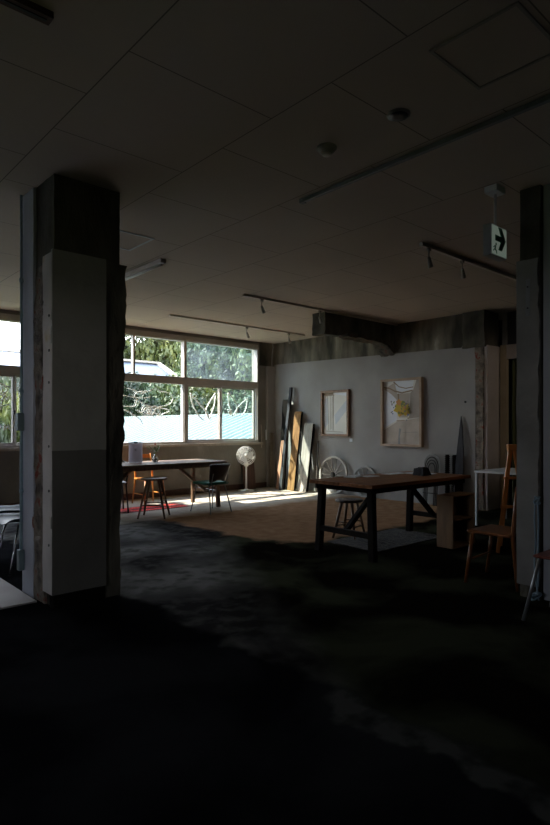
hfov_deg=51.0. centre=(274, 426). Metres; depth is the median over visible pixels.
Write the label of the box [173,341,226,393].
leafy tree
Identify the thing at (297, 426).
plank
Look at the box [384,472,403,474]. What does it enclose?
paper sheet
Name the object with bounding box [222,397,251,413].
leafy tree
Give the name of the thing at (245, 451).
grille
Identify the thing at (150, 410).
line drawing
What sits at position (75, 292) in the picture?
pillar
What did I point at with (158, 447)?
plant sprig
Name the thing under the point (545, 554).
chair
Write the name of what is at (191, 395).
line drawing
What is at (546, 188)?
wall
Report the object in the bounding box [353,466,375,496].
spoked wheel
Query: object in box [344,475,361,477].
booklet
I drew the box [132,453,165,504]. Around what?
wooden chair
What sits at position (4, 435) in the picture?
leafy shrub
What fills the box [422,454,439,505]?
chair
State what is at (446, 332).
beam
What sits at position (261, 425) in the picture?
pull cord
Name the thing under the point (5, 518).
shell chair
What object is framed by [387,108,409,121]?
ceiling speaker
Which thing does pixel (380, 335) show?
beam
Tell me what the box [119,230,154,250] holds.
ceiling hatch
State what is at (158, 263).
fixture
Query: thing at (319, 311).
spotlight
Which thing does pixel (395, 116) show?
grille
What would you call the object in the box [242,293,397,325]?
track
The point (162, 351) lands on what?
leafy tree
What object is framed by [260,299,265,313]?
spotlight
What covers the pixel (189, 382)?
window
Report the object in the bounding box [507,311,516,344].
wall partition
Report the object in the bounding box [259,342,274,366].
beam
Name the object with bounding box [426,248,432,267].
spotlight
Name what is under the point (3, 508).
shell chair
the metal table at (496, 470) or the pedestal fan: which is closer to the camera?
the metal table at (496, 470)
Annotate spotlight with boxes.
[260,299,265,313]
[318,310,322,323]
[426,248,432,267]
[460,260,465,278]
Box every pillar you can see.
[22,173,126,608]
[516,185,542,599]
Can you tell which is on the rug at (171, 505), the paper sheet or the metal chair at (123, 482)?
the metal chair at (123, 482)
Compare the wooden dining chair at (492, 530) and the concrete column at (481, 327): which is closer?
the wooden dining chair at (492, 530)
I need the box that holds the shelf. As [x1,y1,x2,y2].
[454,515,472,520]
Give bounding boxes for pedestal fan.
[236,446,255,491]
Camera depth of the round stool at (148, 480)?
8.21 m
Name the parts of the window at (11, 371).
sash, sash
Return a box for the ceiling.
[0,0,549,343]
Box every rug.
[121,503,187,512]
[327,528,436,551]
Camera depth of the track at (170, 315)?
10.11 m
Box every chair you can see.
[0,504,19,550]
[0,513,19,576]
[122,461,128,512]
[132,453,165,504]
[190,464,231,514]
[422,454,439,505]
[464,487,518,591]
[521,549,549,620]
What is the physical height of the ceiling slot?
0.034 m
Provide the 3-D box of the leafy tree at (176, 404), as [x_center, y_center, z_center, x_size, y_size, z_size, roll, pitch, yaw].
[-4.968,1.565,34.959,3.761,7.505,4.209,0,0,44]
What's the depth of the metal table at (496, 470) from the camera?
7.60 m
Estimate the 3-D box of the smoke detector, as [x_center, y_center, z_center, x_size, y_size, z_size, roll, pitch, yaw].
[0.337,-1.792,3.749,0.130,0.056,0.130,0,0,-42]
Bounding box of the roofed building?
[122,413,251,442]
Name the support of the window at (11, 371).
attached to the wall at (9, 460)
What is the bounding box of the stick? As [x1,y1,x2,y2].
[315,441,318,492]
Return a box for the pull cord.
[261,425,266,447]
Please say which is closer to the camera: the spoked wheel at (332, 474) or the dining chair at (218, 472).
the dining chair at (218, 472)
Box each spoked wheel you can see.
[319,456,347,493]
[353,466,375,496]
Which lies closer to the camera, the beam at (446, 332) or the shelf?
the shelf
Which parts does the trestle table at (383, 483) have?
leg, rail, rail, leg, leg, rail, leg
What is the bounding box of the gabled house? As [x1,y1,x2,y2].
[0,348,179,396]
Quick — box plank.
[287,411,302,490]
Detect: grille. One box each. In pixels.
[236,446,255,464]
[389,111,407,121]
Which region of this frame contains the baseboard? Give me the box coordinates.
[0,482,266,504]
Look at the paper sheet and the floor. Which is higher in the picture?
the paper sheet
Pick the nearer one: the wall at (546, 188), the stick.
the wall at (546, 188)
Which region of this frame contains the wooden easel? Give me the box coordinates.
[496,444,516,552]
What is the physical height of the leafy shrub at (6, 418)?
7.183 m
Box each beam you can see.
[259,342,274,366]
[275,314,462,364]
[312,312,394,355]
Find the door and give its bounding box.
[500,312,516,508]
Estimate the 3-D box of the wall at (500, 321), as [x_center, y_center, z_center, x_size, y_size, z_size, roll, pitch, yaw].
[4.926,-0.210,8.744,0.200,3.420,12.870,0,0,-42]
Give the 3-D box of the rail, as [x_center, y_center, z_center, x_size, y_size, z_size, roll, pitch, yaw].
[1.015,-1.803,3.711,0.040,0.034,2.420,0,0,-42]
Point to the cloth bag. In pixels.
(423, 471)
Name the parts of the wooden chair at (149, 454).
leg, leg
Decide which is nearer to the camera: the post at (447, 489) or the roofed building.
the post at (447, 489)
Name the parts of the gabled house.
roof trim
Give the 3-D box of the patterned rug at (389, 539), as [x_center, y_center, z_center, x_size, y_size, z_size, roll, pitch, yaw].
[1.303,1.294,6.667,1.295,0.012,0.742,0,0,-42]
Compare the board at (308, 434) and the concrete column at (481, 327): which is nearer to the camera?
the concrete column at (481, 327)
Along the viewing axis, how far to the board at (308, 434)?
11.60 m
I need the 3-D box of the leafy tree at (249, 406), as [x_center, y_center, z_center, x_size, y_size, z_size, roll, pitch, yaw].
[-1.266,1.722,32.017,4.209,7.193,3.761,0,0,-15]
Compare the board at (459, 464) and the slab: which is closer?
the board at (459, 464)
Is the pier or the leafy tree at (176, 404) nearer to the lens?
the pier
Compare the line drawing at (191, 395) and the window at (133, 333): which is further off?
the line drawing at (191, 395)
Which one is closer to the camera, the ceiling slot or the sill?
the ceiling slot
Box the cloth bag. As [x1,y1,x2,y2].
[412,467,431,475]
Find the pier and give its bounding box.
[266,366,274,486]
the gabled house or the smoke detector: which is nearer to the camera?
the smoke detector
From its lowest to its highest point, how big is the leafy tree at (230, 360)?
12.484 m
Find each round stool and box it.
[137,476,170,518]
[332,497,364,539]
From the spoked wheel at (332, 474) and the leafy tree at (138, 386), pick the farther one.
the leafy tree at (138, 386)
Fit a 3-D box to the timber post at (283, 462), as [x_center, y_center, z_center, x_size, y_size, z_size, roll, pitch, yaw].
[0.229,0.236,12.009,0.348,2.136,0.085,0,0,-42]
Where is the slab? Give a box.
[279,399,288,488]
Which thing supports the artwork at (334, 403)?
attached to the framed picture at (334, 404)
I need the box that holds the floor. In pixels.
[0,486,549,824]
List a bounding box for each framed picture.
[320,389,349,435]
[380,377,422,446]
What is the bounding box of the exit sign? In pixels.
[483,183,506,261]
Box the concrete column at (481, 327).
[462,310,499,510]
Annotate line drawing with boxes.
[0,382,19,427]
[123,387,172,423]
[190,393,215,422]
[227,393,247,416]
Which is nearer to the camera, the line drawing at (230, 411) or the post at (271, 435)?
the line drawing at (230, 411)
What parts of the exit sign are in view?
stem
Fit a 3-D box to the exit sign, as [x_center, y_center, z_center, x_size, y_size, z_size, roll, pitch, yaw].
[1.676,-1.552,4.382,0.240,0.535,0.100,0,0,-42]
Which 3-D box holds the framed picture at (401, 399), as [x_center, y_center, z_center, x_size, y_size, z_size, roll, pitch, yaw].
[2.210,-0.255,10.078,0.069,1.190,0.860,0,0,-42]
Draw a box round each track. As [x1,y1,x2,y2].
[169,314,304,335]
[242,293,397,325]
[419,242,516,280]
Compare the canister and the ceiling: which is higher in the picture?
the ceiling
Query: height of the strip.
1.424 m
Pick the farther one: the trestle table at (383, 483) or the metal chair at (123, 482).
the metal chair at (123, 482)
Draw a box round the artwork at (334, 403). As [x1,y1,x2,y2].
[323,392,345,433]
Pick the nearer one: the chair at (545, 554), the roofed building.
the chair at (545, 554)
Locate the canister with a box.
[128,442,142,462]
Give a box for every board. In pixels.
[241,459,255,488]
[297,423,314,491]
[453,416,463,491]
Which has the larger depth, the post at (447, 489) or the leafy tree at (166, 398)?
the leafy tree at (166, 398)
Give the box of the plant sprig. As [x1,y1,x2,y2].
[147,443,160,456]
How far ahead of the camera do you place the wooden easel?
5.98 m
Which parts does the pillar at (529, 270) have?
metal plate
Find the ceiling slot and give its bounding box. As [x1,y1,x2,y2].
[0,0,53,25]
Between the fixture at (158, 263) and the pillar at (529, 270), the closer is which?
the pillar at (529, 270)
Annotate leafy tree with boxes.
[123,371,164,416]
[124,335,141,359]
[133,370,194,414]
[135,337,191,372]
[160,391,215,415]
[165,376,225,413]
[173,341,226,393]
[211,346,251,411]
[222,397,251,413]
[232,396,251,413]
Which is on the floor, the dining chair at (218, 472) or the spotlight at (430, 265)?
the dining chair at (218, 472)
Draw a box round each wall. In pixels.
[0,309,265,503]
[274,348,475,504]
[498,320,511,503]
[543,184,549,600]
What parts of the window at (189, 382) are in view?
sash, sash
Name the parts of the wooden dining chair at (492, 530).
leg, leg, seat, leg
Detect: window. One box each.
[0,313,19,447]
[122,328,185,444]
[185,336,258,443]
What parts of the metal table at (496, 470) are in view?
leg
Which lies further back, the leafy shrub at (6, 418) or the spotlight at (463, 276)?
the leafy shrub at (6, 418)
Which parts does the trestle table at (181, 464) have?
leg, rail, leg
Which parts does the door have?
post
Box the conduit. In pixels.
[15,195,24,570]
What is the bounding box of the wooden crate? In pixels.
[437,491,474,548]
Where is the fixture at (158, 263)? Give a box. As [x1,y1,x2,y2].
[125,258,164,280]
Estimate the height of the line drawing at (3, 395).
0.732 m
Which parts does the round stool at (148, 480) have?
leg, leg, seat, leg, leg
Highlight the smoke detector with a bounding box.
[317,142,336,156]
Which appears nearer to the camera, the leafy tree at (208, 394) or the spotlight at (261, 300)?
the spotlight at (261, 300)
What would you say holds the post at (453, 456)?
on the floor
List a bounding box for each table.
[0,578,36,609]
[123,459,226,506]
[309,471,470,561]
[474,468,515,525]
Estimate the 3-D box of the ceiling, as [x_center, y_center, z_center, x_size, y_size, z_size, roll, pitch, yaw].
[0.527,-1.920,4.811,12.000,0.200,12.870,0,0,-42]
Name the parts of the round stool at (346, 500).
leg, leg, seat, leg, leg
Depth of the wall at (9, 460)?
11.15 m
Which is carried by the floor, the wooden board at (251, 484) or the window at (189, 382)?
the wooden board at (251, 484)
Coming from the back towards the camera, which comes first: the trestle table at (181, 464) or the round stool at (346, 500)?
the trestle table at (181, 464)
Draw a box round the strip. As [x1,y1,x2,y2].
[276,440,283,488]
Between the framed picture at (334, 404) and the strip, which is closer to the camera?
the framed picture at (334, 404)
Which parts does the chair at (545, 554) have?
leg, seat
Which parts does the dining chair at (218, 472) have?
leg, seat, backrest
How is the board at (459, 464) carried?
on the floor
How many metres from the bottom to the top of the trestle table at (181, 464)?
0.747 m
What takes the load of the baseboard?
attached to the wall at (9, 460)
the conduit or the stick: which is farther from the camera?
the stick
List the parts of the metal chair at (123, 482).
leg, leg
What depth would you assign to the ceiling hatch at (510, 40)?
2.76 m
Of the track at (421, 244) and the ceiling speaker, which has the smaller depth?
the ceiling speaker
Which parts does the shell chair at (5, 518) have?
leg, leg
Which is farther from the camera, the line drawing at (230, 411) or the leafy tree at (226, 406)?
the leafy tree at (226, 406)
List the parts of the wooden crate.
panel, panel, panel, panel, panel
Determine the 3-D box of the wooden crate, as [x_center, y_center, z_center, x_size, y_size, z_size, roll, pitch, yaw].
[1.996,1.018,6.349,0.460,0.565,0.195,0,0,-42]
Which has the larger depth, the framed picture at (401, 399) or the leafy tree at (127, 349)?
the leafy tree at (127, 349)
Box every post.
[268,433,274,486]
[278,387,292,489]
[445,455,449,492]
[452,455,455,490]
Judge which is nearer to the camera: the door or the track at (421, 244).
the track at (421, 244)
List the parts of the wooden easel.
leg, leg, leg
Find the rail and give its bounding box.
[299,94,549,204]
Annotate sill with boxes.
[0,442,262,450]
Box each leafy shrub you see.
[0,377,17,416]
[0,391,19,442]
[0,417,8,442]
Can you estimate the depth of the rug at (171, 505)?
9.18 m
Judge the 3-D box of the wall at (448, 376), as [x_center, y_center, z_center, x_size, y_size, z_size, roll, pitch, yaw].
[1.634,-0.030,10.925,0.200,2.660,4.790,0,0,-42]
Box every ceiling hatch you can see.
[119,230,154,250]
[429,1,549,89]

